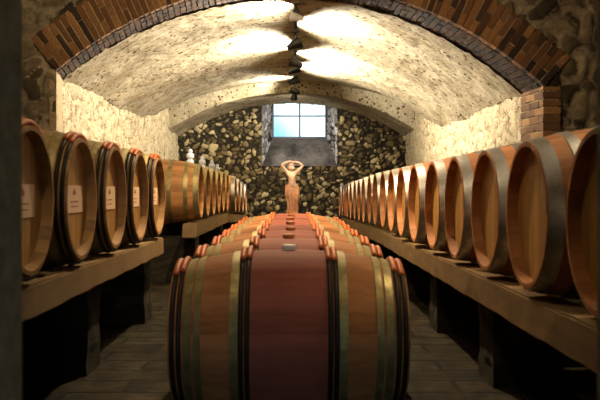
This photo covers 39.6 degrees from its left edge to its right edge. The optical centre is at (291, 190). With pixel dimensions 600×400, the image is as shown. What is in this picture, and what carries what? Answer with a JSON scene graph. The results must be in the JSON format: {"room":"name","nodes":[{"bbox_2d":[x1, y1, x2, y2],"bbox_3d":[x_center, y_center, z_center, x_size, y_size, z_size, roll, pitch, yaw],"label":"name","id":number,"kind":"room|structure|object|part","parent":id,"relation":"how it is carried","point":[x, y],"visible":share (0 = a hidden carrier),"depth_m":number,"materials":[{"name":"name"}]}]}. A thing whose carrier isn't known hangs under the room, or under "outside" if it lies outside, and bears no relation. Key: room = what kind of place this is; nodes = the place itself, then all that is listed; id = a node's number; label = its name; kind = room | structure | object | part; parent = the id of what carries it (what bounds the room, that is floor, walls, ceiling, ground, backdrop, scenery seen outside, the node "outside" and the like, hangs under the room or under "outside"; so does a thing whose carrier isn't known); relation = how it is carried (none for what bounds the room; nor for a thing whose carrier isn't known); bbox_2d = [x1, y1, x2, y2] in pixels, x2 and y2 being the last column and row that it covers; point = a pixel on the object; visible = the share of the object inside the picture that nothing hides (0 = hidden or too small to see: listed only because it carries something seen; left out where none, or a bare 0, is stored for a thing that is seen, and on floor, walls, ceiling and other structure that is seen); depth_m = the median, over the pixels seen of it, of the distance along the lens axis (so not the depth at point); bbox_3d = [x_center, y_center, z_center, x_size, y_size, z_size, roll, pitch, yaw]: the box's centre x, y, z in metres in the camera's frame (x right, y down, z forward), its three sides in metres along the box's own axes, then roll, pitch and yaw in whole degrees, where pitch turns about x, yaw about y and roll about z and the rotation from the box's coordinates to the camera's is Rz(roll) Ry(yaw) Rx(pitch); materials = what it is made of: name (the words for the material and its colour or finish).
{"room":"wine cellar","nodes":[
{"label":"wine cellar","id":0,"kind":"room"},
{"bbox_2d":[62,81,178,160],"bbox_3d":[-2.333,-0.345,12.735,0.073,2.550,8.730,0,0,0],"label":"wall","id":1,"kind":"structure","parent":0,"point":[87,113],"depth_m":10.89,"materials":[{"name":"beige paint"}]},
{"bbox_2d":[50,70,61,131],"bbox_3d":[-2.296,-0.105,8.110,0.063,2.070,0.601,0,0,-10],"label":"trim","id":2,"kind":"structure","parent":1,"relation":"attached to","point":[56,102],"depth_m":7.83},
{"bbox_2d":[62,0,520,126],"bbox_3d":[0.001,-1.514,12.065,4.665,1.130,7.374,0,0,0],"label":"ceiling","id":3,"kind":"structure","parent":0,"point":[182,58],"depth_m":10.33,"materials":[{"name":"paint"}]},
{"bbox_2d":[293,3,297,84],"bbox_3d":[0.040,-1.951,12.070,0.032,0.172,7.300,0,0,0],"label":"track","id":4,"kind":"object","parent":3,"relation":"attached to","point":[295,4],"visible":0.22,"depth_m":9.52,"materials":[{"name":"black metal"}]},
{"bbox_2d":[288,74,299,85],"bbox_3d":[0.031,-1.774,13.101,0.205,0.233,0.154,0,0,0],"label":"spotlight","id":5,"kind":"object","parent":4,"relation":"attached to","point":[295,80],"visible":0.96,"depth_m":13.06,"materials":[{"name":"black metal"}]},
{"bbox_2d":[287,58,300,74],"bbox_3d":[0.031,-1.751,11.751,0.205,0.233,0.154,0,0,0],"label":"spotlight","id":6,"kind":"object","parent":4,"relation":"attached to","point":[293,70],"visible":0.77,"depth_m":11.71,"materials":[{"name":"black metal"}]},
{"bbox_2d":[290,85,297,100],"bbox_3d":[0.035,-1.819,15.505,0.139,0.285,0.174,0,0,0],"label":"spotlight","id":7,"kind":"object","parent":4,"relation":"attached to","point":[293,96],"visible":0.66,"depth_m":15.47,"materials":[{"name":"black metal"}]},
{"bbox_2d":[286,30,302,50],"bbox_3d":[0.031,-1.758,9.751,0.205,0.233,0.154,0,0,0],"label":"spotlight","id":8,"kind":"object","parent":4,"relation":"attached to","point":[296,43],"visible":1,"depth_m":9.71,"materials":[{"name":"black metal"}]},
{"bbox_2d":[289,84,299,94],"bbox_3d":[0.049,-1.816,14.751,0.205,0.233,0.154,0,0,0],"label":"spotlight","id":9,"kind":"object","parent":4,"relation":"attached to","point":[293,90],"visible":0.96,"depth_m":14.71,"materials":[{"name":"black metal"}]},
{"bbox_2d":[288,51,302,68],"bbox_3d":[0.049,-1.722,10.951,0.205,0.233,0.154,0,0,0],"label":"spotlight","id":10,"kind":"object","parent":4,"relation":"attached to","point":[294,62],"visible":1,"depth_m":10.91,"materials":[{"name":"black metal"}]},
{"bbox_2d":[289,10,303,20],"bbox_3d":[0.047,-1.812,8.629,0.148,0.111,0.118,0,0,0],"label":"spotlight","id":11,"kind":"object","parent":4,"relation":"attached to","point":[294,15],"visible":1,"depth_m":8.59,"materials":[{"name":"white metal"}]},
{"bbox_2d":[170,93,413,136],"bbox_3d":[-0.001,-1.480,16.425,4.650,0.766,1.350,0,0,0],"label":"ceiling","id":12,"kind":"structure","parent":0,"point":[392,122],"depth_m":16.41,"materials":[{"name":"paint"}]},
{"bbox_2d":[178,93,406,222],"bbox_3d":[0.000,-0.570,17.020,5.000,3.000,0.069,0,0,0],"label":"wall","id":13,"kind":"structure","parent":0,"point":[366,147],"depth_m":17.02,"materials":[{"name":"stone"}]},
{"bbox_2d":[38,0,551,93],"bbox_3d":[0.000,-0.870,12.860,8.600,3.600,9.880,0,0,0],"label":"wall","id":14,"kind":"structure","parent":0,"point":[233,3],"depth_m":12.78,"materials":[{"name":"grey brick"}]},
{"bbox_2d":[169,82,414,128],"bbox_3d":[0.000,-1.617,15.754,4.640,0.897,0.052,0,0,0],"label":"trim","id":15,"kind":"structure","parent":14,"relation":"attached to","point":[179,112],"depth_m":15.75,"materials":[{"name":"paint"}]},
{"bbox_2d":[0,0,599,399],"bbox_3d":[0.000,-0.845,1.365,8.600,3.550,0.170,0,0,0],"label":"wall","id":16,"kind":"structure","parent":0,"point":[10,10],"depth_m":1.40,"materials":[{"name":"grey paint"}]},
{"bbox_2d":[22,282,596,399],"bbox_3d":[0.000,0.980,7.300,8.600,0.100,21.000,0,0,0],"label":"floor","id":17,"kind":"structure","parent":0,"point":[133,365],"depth_m":4.27,"materials":[{"name":"wood"}]},
{"bbox_2d":[22,285,100,375],"bbox_3d":[-1.470,0.697,4.319,0.898,0.466,0.295,0,0,0],"label":"support block","id":18,"kind":"object","parent":17,"relation":"on","point":[64,340],"visible":0.69,"depth_m":4.18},
{"bbox_2d":[22,237,163,321],"bbox_3d":[-1.008,0.404,4.210,0.142,0.128,3.820,0,0,0],"label":"beam","id":19,"kind":"structure","parent":18,"relation":"on","point":[50,288],"depth_m":3.72,"materials":[{"name":"brown wood"}]},
{"bbox_2d":[22,117,53,281],"bbox_3d":[-1.385,0.030,2.990,0.910,0.690,0.679,0,0,0],"label":"wine barrel","id":20,"kind":"object","parent":19,"relation":"on","point":[37,174],"visible":0.59,"depth_m":3.12,"materials":[{"name":"brown wood"}]},
{"bbox_2d":[22,188,28,210],"bbox_3d":[-0.968,0.031,2.990,0.001,0.080,0.140,0,0,0],"label":"label","id":21,"kind":"object","parent":20,"relation":"attached to","point":[25,191],"depth_m":3.03,"materials":[{"name":"beige paper"}]},
{"bbox_2d":[40,129,96,267],"bbox_3d":[-1.385,0.030,3.705,0.910,0.690,0.679,0,0,0],"label":"wine barrel","id":22,"kind":"object","parent":19,"relation":"on","point":[72,162],"visible":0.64,"depth_m":3.64,"materials":[{"name":"brown wood"}]},
{"bbox_2d":[87,140,126,254],"bbox_3d":[-1.385,0.030,4.420,0.910,0.690,0.679,0,0,0],"label":"wine barrel","id":23,"kind":"object","parent":19,"relation":"on","point":[107,156],"visible":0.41,"depth_m":4.37,"materials":[{"name":"brown wood"}]},
{"bbox_2d":[119,148,148,245],"bbox_3d":[-1.385,0.030,5.135,0.910,0.690,0.679,0,0,0],"label":"wine barrel","id":24,"kind":"object","parent":19,"relation":"on","point":[133,158],"visible":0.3,"depth_m":5.10,"materials":[{"name":"brown wood"}]},
{"bbox_2d":[119,147,164,238],"bbox_3d":[-1.385,0.030,5.850,0.910,0.690,0.679,0,0,0],"label":"wine barrel","id":25,"kind":"object","parent":19,"relation":"on","point":[155,170],"visible":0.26,"depth_m":5.82,"materials":[{"name":"brown wood"}]},
{"bbox_2d":[39,255,151,323],"bbox_3d":[-1.471,0.697,5.958,0.892,0.466,0.292,0,0,0],"label":"stone pier","id":26,"kind":"object","parent":17,"relation":"on","point":[125,298],"visible":0.3,"depth_m":5.82,"materials":[{"name":"grey stone"}]},
{"bbox_2d":[149,234,198,281],"bbox_3d":[-1.450,0.695,8.648,0.938,0.471,0.314,0,0,0],"label":"stone pier","id":27,"kind":"object","parent":17,"relation":"on","point":[176,247],"visible":0.24,"depth_m":8.50,"materials":[{"name":"grey stone"}]},
{"bbox_2d":[182,213,227,237],"bbox_3d":[-1.008,0.391,10.250,0.142,0.144,4.200,0,0,0],"label":"beam","id":28,"kind":"structure","parent":27,"relation":"on","point":[193,229],"depth_m":8.98,"materials":[{"name":"brown wood"}]},
{"bbox_2d":[161,159,203,223],"bbox_3d":[-1.385,0.005,8.550,0.910,0.660,0.660,0,0,0],"label":"wine barrel","id":29,"kind":"object","parent":28,"relation":"on","point":[184,181],"visible":0.42,"depth_m":8.30,"materials":[{"name":"orange wood"}]},
{"bbox_2d":[186,149,193,162],"bbox_3d":[-1.385,-0.444,11.350,0.108,0.255,0.108,0,0,0],"label":"stopper","id":30,"kind":"object","parent":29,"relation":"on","point":[190,155],"visible":0.78,"depth_m":11.32,"materials":[{"name":"white plastic"}]},
{"bbox_2d":[194,167,210,219],"bbox_3d":[-1.385,0.015,9.250,0.910,0.660,0.660,0,0,0],"label":"wine barrel","id":31,"kind":"object","parent":28,"relation":"on","point":[207,187],"visible":0.12,"depth_m":9.36,"materials":[{"name":"brown wood"}]},
{"bbox_2d":[209,168,215,215],"bbox_3d":[-1.385,0.015,9.950,0.910,0.660,0.660,0,0,0],"label":"wine barrel","id":32,"kind":"object","parent":28,"relation":"on","point":[212,171],"visible":0.12,"depth_m":10.08,"materials":[{"name":"brown wood"}]},
{"bbox_2d":[215,170,220,213],"bbox_3d":[-1.385,0.015,10.650,0.910,0.660,0.660,0,0,0],"label":"wine barrel","id":33,"kind":"object","parent":28,"relation":"on","point":[217,173],"visible":0.06,"depth_m":10.69,"materials":[{"name":"brown wood"}]},
{"bbox_2d":[220,171,224,212],"bbox_3d":[-1.385,0.015,11.350,0.910,0.660,0.660,0,0,0],"label":"wine barrel","id":34,"kind":"object","parent":28,"relation":"on","point":[222,175],"visible":0.15,"depth_m":11.48,"materials":[{"name":"brown wood"}]},
{"bbox_2d":[224,172,228,211],"bbox_3d":[-1.385,0.015,12.050,0.910,0.660,0.660,0,0,0],"label":"wine barrel","id":35,"kind":"object","parent":28,"relation":"on","point":[225,174],"visible":0.16,"depth_m":12.18,"materials":[{"name":"brown wood"}]},
{"bbox_2d":[160,223,222,245],"bbox_3d":[-1.450,0.695,11.850,0.934,0.471,0.314,0,0,0],"label":"stone pier","id":36,"kind":"object","parent":17,"relation":"on","point":[174,228],"visible":0.09,"depth_m":11.70,"materials":[{"name":"grey stone"}]},
{"bbox_2d":[177,222,232,230],"bbox_3d":[-1.392,0.710,13.049,0.914,0.441,0.316,0,0,0],"label":"stone pier","id":37,"kind":"object","parent":17,"relation":"on","point":[227,225],"visible":0.09,"depth_m":12.90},
{"bbox_2d":[228,214,245,221],"bbox_3d":[-0.937,0.466,14.260,0.142,0.242,3.680,0,0,0],"label":"beam","id":38,"kind":"structure","parent":37,"relation":"on","point":[231,217],"depth_m":12.78,"materials":[{"name":"brown wood"}]},
{"bbox_2d":[222,175,236,213],"bbox_3d":[-1.315,0.050,12.750,0.910,0.660,0.660,0,0,0],"label":"wine barrel","id":39,"kind":"object","parent":38,"relation":"on","point":[232,207],"visible":0.18,"depth_m":12.54,"materials":[{"name":"orange wood"}]},
{"bbox_2d":[199,156,205,166],"bbox_3d":[-1.375,-0.408,12.750,0.108,0.255,0.108,0,0,0],"label":"stopper","id":40,"kind":"object","parent":39,"relation":"on","point":[202,161],"visible":0.7,"depth_m":12.72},
{"bbox_2d":[229,178,240,213],"bbox_3d":[-1.315,0.080,13.650,0.910,0.660,0.660,0,0,0],"label":"wine barrel","id":41,"kind":"object","parent":38,"relation":"on","point":[238,180],"visible":0.21,"depth_m":13.51,"materials":[{"name":"brown wood"}]},
{"bbox_2d":[209,160,214,168],"bbox_3d":[-1.315,-0.379,13.650,0.108,0.255,0.108,0,0,0],"label":"stopper","id":42,"kind":"object","parent":41,"relation":"on","point":[211,165],"visible":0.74,"depth_m":13.62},
{"bbox_2d":[238,184,246,214],"bbox_3d":[-1.315,0.146,15.650,0.910,0.660,0.660,0,0,0],"label":"wine barrel","id":43,"kind":"object","parent":38,"relation":"on","point":[245,185],"visible":0.06,"depth_m":15.52,"materials":[{"name":"brown wood"}]},
{"bbox_3d":[-1.685,0.464,14.260,0.137,0.241,3.680,0,0,0],"label":"beam","id":44,"kind":"structure","parent":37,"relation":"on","visible":0},
{"bbox_2d":[235,181,243,213],"bbox_3d":[-1.315,0.113,14.650,0.910,0.660,0.660,0,0,0],"label":"wine barrel","id":45,"kind":"object","parent":44,"relation":"on","point":[241,183],"visible":0.16,"depth_m":14.54,"materials":[{"name":"brown wood"}]},
{"bbox_2d":[194,234,382,258],"bbox_3d":[-0.016,0.557,4.122,0.910,0.690,0.679,0,0,0],"label":"wine barrel","id":46,"kind":"object","parent":17,"relation":"on","point":[256,241],"visible":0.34,"depth_m":4.02,"materials":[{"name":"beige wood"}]},
{"bbox_2d":[167,244,410,399],"bbox_3d":[-0.012,0.562,3.380,0.910,0.690,0.679,0,0,0],"label":"wine barrel","id":47,"kind":"object","parent":17,"relation":"on","point":[288,322],"visible":1,"depth_m":3.10,"materials":[{"name":"brown wood"}]},
{"bbox_2d":[230,217,349,229],"bbox_3d":[-0.013,0.543,6.348,0.910,0.690,0.679,0,0,0],"label":"wine barrel","id":48,"kind":"object","parent":17,"relation":"on","point":[271,222],"visible":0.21,"depth_m":6.26,"materials":[{"name":"brown wood"}]},
{"bbox_2d":[222,221,358,236],"bbox_3d":[-0.011,0.548,5.606,0.910,0.690,0.679,0,0,0],"label":"wine barrel","id":49,"kind":"object","parent":17,"relation":"on","point":[228,232],"visible":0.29,"depth_m":5.52,"materials":[{"name":"brown wood"}]},
{"bbox_2d":[375,242,397,258],"bbox_3d":[1.115,0.737,9.351,0.343,0.387,0.314,0,0,0],"label":"stone pier","id":50,"kind":"object","parent":17,"relation":"on","point":[386,252],"visible":0.05,"depth_m":9.20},
{"bbox_2d":[398,255,429,298],"bbox_3d":[1.114,0.729,7.300,0.348,0.403,0.314,0,0,0],"label":"stone pier","id":51,"kind":"object","parent":17,"relation":"on","point":[418,280],"visible":0.29,"depth_m":7.15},
{"bbox_2d":[429,274,479,332],"bbox_3d":[1.114,0.729,5.600,0.346,0.403,0.314,0,0,0],"label":"stone pier","id":52,"kind":"object","parent":17,"relation":"on","point":[451,311],"visible":0.54,"depth_m":5.45,"materials":[{"name":"grey stone"}]},
{"bbox_2d":[478,303,563,387],"bbox_3d":[1.115,0.729,4.081,0.341,0.403,0.317,0,0,0],"label":"support block","id":53,"kind":"object","parent":17,"relation":"on","point":[509,356],"visible":0.64,"depth_m":3.93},
{"bbox_2d":[339,218,596,373],"bbox_3d":[0.938,0.517,8.700,0.142,0.249,13.600,0,0,0],"label":"beam","id":54,"kind":"structure","parent":53,"relation":"on","point":[568,327],"depth_m":3.34,"materials":[{"name":"brown wood"}]},
{"bbox_2d":[339,186,342,217],"bbox_3d":[1.312,0.185,14.960,0.910,0.672,0.660,0,0,0],"label":"wine barrel","id":55,"kind":"object","parent":54,"relation":"on","point":[340,187],"visible":0.11,"depth_m":14.83,"materials":[{"name":"brown wood"}]},
{"bbox_2d":[341,185,344,217],"bbox_3d":[1.318,0.174,14.260,0.910,0.672,0.660,0,0,0],"label":"wine barrel","id":56,"kind":"object","parent":54,"relation":"on","point":[343,186],"visible":0.07,"depth_m":14.23,"materials":[{"name":"brown wood"}]},
{"bbox_2d":[344,184,346,217],"bbox_3d":[1.317,0.163,13.560,0.910,0.672,0.660,0,0,0],"label":"wine barrel","id":57,"kind":"object","parent":54,"relation":"on","point":[345,187],"visible":0.06,"depth_m":13.77,"materials":[{"name":"brown wood"}]},
{"bbox_2d":[346,183,354,220],"bbox_3d":[1.308,0.152,12.860,0.910,0.672,0.660,0,0,0],"label":"wine barrel","id":58,"kind":"object","parent":54,"relation":"on","point":[348,184],"visible":0.09,"depth_m":12.97,"materials":[{"name":"brown wood"}]},
{"bbox_2d":[353,180,358,221],"bbox_3d":[1.315,0.129,11.460,0.910,0.672,0.660,0,0,0],"label":"wine barrel","id":59,"kind":"object","parent":54,"relation":"on","point":[355,182],"visible":0.1,"depth_m":11.63,"materials":[{"name":"brown wood"}]},
{"bbox_2d":[357,179,362,222],"bbox_3d":[1.316,0.118,10.760,0.910,0.672,0.660,0,0,0],"label":"wine barrel","id":60,"kind":"object","parent":54,"relation":"on","point":[359,187],"visible":0.11,"depth_m":10.90,"materials":[{"name":"brown wood"}]},
{"bbox_2d":[361,177,374,225],"bbox_3d":[1.314,0.107,10.060,0.910,0.672,0.660,0,0,0],"label":"wine barrel","id":61,"kind":"object","parent":54,"relation":"on","point":[365,179],"visible":0.16,"depth_m":10.05,"materials":[{"name":"brown wood"}]},
{"bbox_2d":[367,175,373,224],"bbox_3d":[1.322,0.096,9.360,0.910,0.672,0.660,0,0,0],"label":"wine barrel","id":62,"kind":"object","parent":54,"relation":"on","point":[370,178],"visible":0.09,"depth_m":9.51,"materials":[{"name":"brown wood"}]},
{"bbox_2d":[372,172,381,226],"bbox_3d":[1.317,0.085,8.660,0.910,0.672,0.660,0,0,0],"label":"wine barrel","id":63,"kind":"object","parent":54,"relation":"on","point":[377,176],"visible":0.1,"depth_m":8.62,"materials":[{"name":"brown wood"}]},
{"bbox_2d":[380,170,390,229],"bbox_3d":[1.320,0.082,7.960,0.910,0.672,0.660,0,0,0],"label":"wine barrel","id":64,"kind":"object","parent":54,"relation":"on","point":[385,175],"visible":0.12,"depth_m":8.07,"materials":[{"name":"brown wood"}]},
{"bbox_2d":[387,168,399,233],"bbox_3d":[1.316,0.082,7.260,0.910,0.672,0.660,0,0,0],"label":"wine barrel","id":65,"kind":"object","parent":54,"relation":"on","point":[393,175],"visible":0.15,"depth_m":7.40,"materials":[{"name":"brown wood"}]},
{"bbox_2d":[396,163,418,238],"bbox_3d":[1.310,0.082,6.560,0.910,0.672,0.660,0,0,0],"label":"wine barrel","id":66,"kind":"object","parent":54,"relation":"on","point":[404,172],"visible":0.14,"depth_m":6.65,"materials":[{"name":"brown wood"}]},
{"bbox_2d":[408,160,434,245],"bbox_3d":[1.309,0.082,5.860,0.910,0.672,0.660,0,0,0],"label":"wine barrel","id":67,"kind":"object","parent":54,"relation":"on","point":[417,180],"visible":0.2,"depth_m":5.80,"materials":[{"name":"brown wood"}]},
{"bbox_2d":[425,156,453,253],"bbox_3d":[1.319,0.082,5.160,0.910,0.672,0.660,0,0,0],"label":"wine barrel","id":68,"kind":"object","parent":54,"relation":"on","point":[437,169],"visible":0.2,"depth_m":5.19,"materials":[{"name":"brown wood"}]},
{"bbox_2d":[444,150,483,263],"bbox_3d":[1.319,0.082,4.460,0.910,0.672,0.660,0,0,0],"label":"wine barrel","id":69,"kind":"object","parent":54,"relation":"on","point":[460,172],"visible":0.27,"depth_m":4.43,"materials":[{"name":"brown wood"}]},
{"bbox_2d":[471,142,520,277],"bbox_3d":[1.321,0.082,3.760,0.910,0.672,0.660,0,0,0],"label":"wine barrel","id":70,"kind":"object","parent":54,"relation":"on","point":[493,165],"visible":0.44,"depth_m":3.75,"materials":[{"name":"brown wood"}]},
{"bbox_2d":[506,128,591,299],"bbox_3d":[1.310,0.082,3.060,0.910,0.672,0.660,0,0,0],"label":"wine barrel","id":71,"kind":"object","parent":54,"relation":"on","point":[538,179],"visible":0.77,"depth_m":2.98,"materials":[{"name":"brown wood"}]},
{"bbox_2d":[566,126,596,316],"bbox_3d":[1.318,0.082,2.360,0.910,0.672,0.660,0,0,0],"label":"wine barrel","id":72,"kind":"object","parent":54,"relation":"on","point":[581,199],"visible":0.89,"depth_m":2.54,"materials":[{"name":"red wood"}]},
{"bbox_3d":[0.000,0.710,16.150,0.400,0.440,0.360,0,0,0],"label":"stone pedestal","id":73,"kind":"object","parent":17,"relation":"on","visible":0},
{"bbox_2d":[281,161,303,212],"bbox_3d":[0.006,-0.050,16.150,0.437,1.080,0.240,0,0,0],"label":"statue","id":74,"kind":"object","parent":73,"relation":"on","point":[292,193],"visible":0.89,"depth_m":16.09,"materials":[{"name":"beige stone"}]},
{"bbox_2d":[285,183,299,212],"bbox_3d":[0.008,0.156,16.149,0.287,0.613,0.194,0,0,0],"label":"drapery","id":75,"kind":"object","parent":74,"relation":"hanging from","point":[292,193],"depth_m":16.08,"materials":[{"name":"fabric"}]},
{"bbox_2d":[22,0,596,135],"bbox_3d":[0.075,-0.870,7.848,8.342,3.600,0.135,0,0,0],"label":"wall","id":76,"kind":"structure","parent":0,"point":[571,25],"depth_m":7.84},
{"bbox_2d":[32,0,563,91],"bbox_3d":[0.024,-1.648,8.104,5.140,1.324,0.592,0,0,0],"label":"trim","id":77,"kind":"structure","parent":76,"relation":"attached to","point":[449,6],"depth_m":7.81,"materials":[{"name":"brown brick"}]},
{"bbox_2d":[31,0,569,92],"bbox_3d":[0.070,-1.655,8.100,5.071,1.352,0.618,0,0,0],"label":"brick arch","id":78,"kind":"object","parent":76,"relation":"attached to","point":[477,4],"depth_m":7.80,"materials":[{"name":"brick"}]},
{"bbox_2d":[405,97,522,280],"bbox_3d":[2.331,-0.344,12.735,0.076,2.549,8.730,0,0,0],"label":"wall","id":79,"kind":"structure","parent":0,"point":[499,124],"depth_m":11.01,"materials":[{"name":"beige paint"}]},
{"bbox_2d":[520,86,560,141],"bbox_3d":[2.411,-0.025,8.103,0.174,1.917,0.618,0,0,-5],"label":"trim","id":80,"kind":"structure","parent":79,"relation":"attached to","point":[549,122],"depth_m":7.87,"materials":[{"name":"brick"}]},
{"bbox_3d":[0.000,-0.620,17.650,6.000,3.100,0.200,0,0,0],"label":"wall window","id":81,"kind":"structure","parent":0,"visible":0},
{"bbox_2d":[261,103,337,165],"bbox_3d":[0.154,-1.288,17.308,1.593,1.565,0.625,0,0,0],"label":"window","id":82,"kind":"structure","parent":81,"relation":"attached to","point":[289,120],"depth_m":17.46,"materials":[{"name":"paint"}]},
{"bbox_3d":[-0.120,-1.772,17.590,0.530,0.355,0.006,0,0,0],"label":"pane","id":83,"kind":"part","parent":82,"relation":"part of","materials":[{"name":"clear glass"}]},
{"bbox_3d":[-0.120,-1.357,17.590,0.530,0.425,0.006,0,0,0],"label":"pane","id":84,"kind":"part","parent":82,"relation":"part of","materials":[{"name":"clear glass"}]},
{"bbox_3d":[0.440,-1.772,17.590,0.520,0.355,0.006,0,0,0],"label":"pane","id":85,"kind":"part","parent":82,"relation":"part of","materials":[{"name":"clear glass"}]},
{"bbox_3d":[0.440,-1.357,17.590,0.520,0.425,0.006,0,0,0],"label":"pane","id":86,"kind":"part","parent":82,"relation":"part of","materials":[{"name":"clear glass"}]},
{"bbox_3d":[1.685,0.517,8.700,0.137,0.248,13.600,0,0,0],"label":"beam","id":87,"kind":"structure","parent":0,"visible":0},
{"bbox_2d":[349,182,353,219],"bbox_3d":[1.308,0.140,12.160,0.910,0.672,0.660,0,0,0],"label":"wine barrel","id":88,"kind":"object","parent":87,"relation":"on","point":[351,183],"visible":0.14,"depth_m":12.24,"materials":[{"name":"brown wood"}]},
{"bbox_3d":[0.278,0.892,5.600,0.060,0.075,5.000,0,0,0],"label":"bearer","id":89,"kind":"object","parent":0,"visible":0},
{"bbox_2d":[242,211,338,220],"bbox_3d":[-0.014,0.534,7.832,0.910,0.690,0.679,0,0,0],"label":"wine barrel","id":90,"kind":"object","parent":89,"relation":"on","point":[246,218],"visible":0.17,"depth_m":7.76,"materials":[{"name":"brown wood"}]},
{"bbox_2d":[211,226,369,245],"bbox_3d":[-0.008,0.553,4.864,0.910,0.690,0.679,0,0,0],"label":"wine barrel","id":91,"kind":"object","parent":89,"relation":"on","point":[263,233],"visible":0.22,"depth_m":4.77,"materials":[{"name":"brown wood"}]},
{"bbox_2d":[238,214,344,224],"bbox_3d":[-0.006,0.539,7.090,0.910,0.690,0.679,0,0,0],"label":"wine barrel","id":92,"kind":"object","parent":89,"relation":"on","point":[272,217],"visible":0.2,"depth_m":7.01,"materials":[{"name":"brown wood"}]}
]}

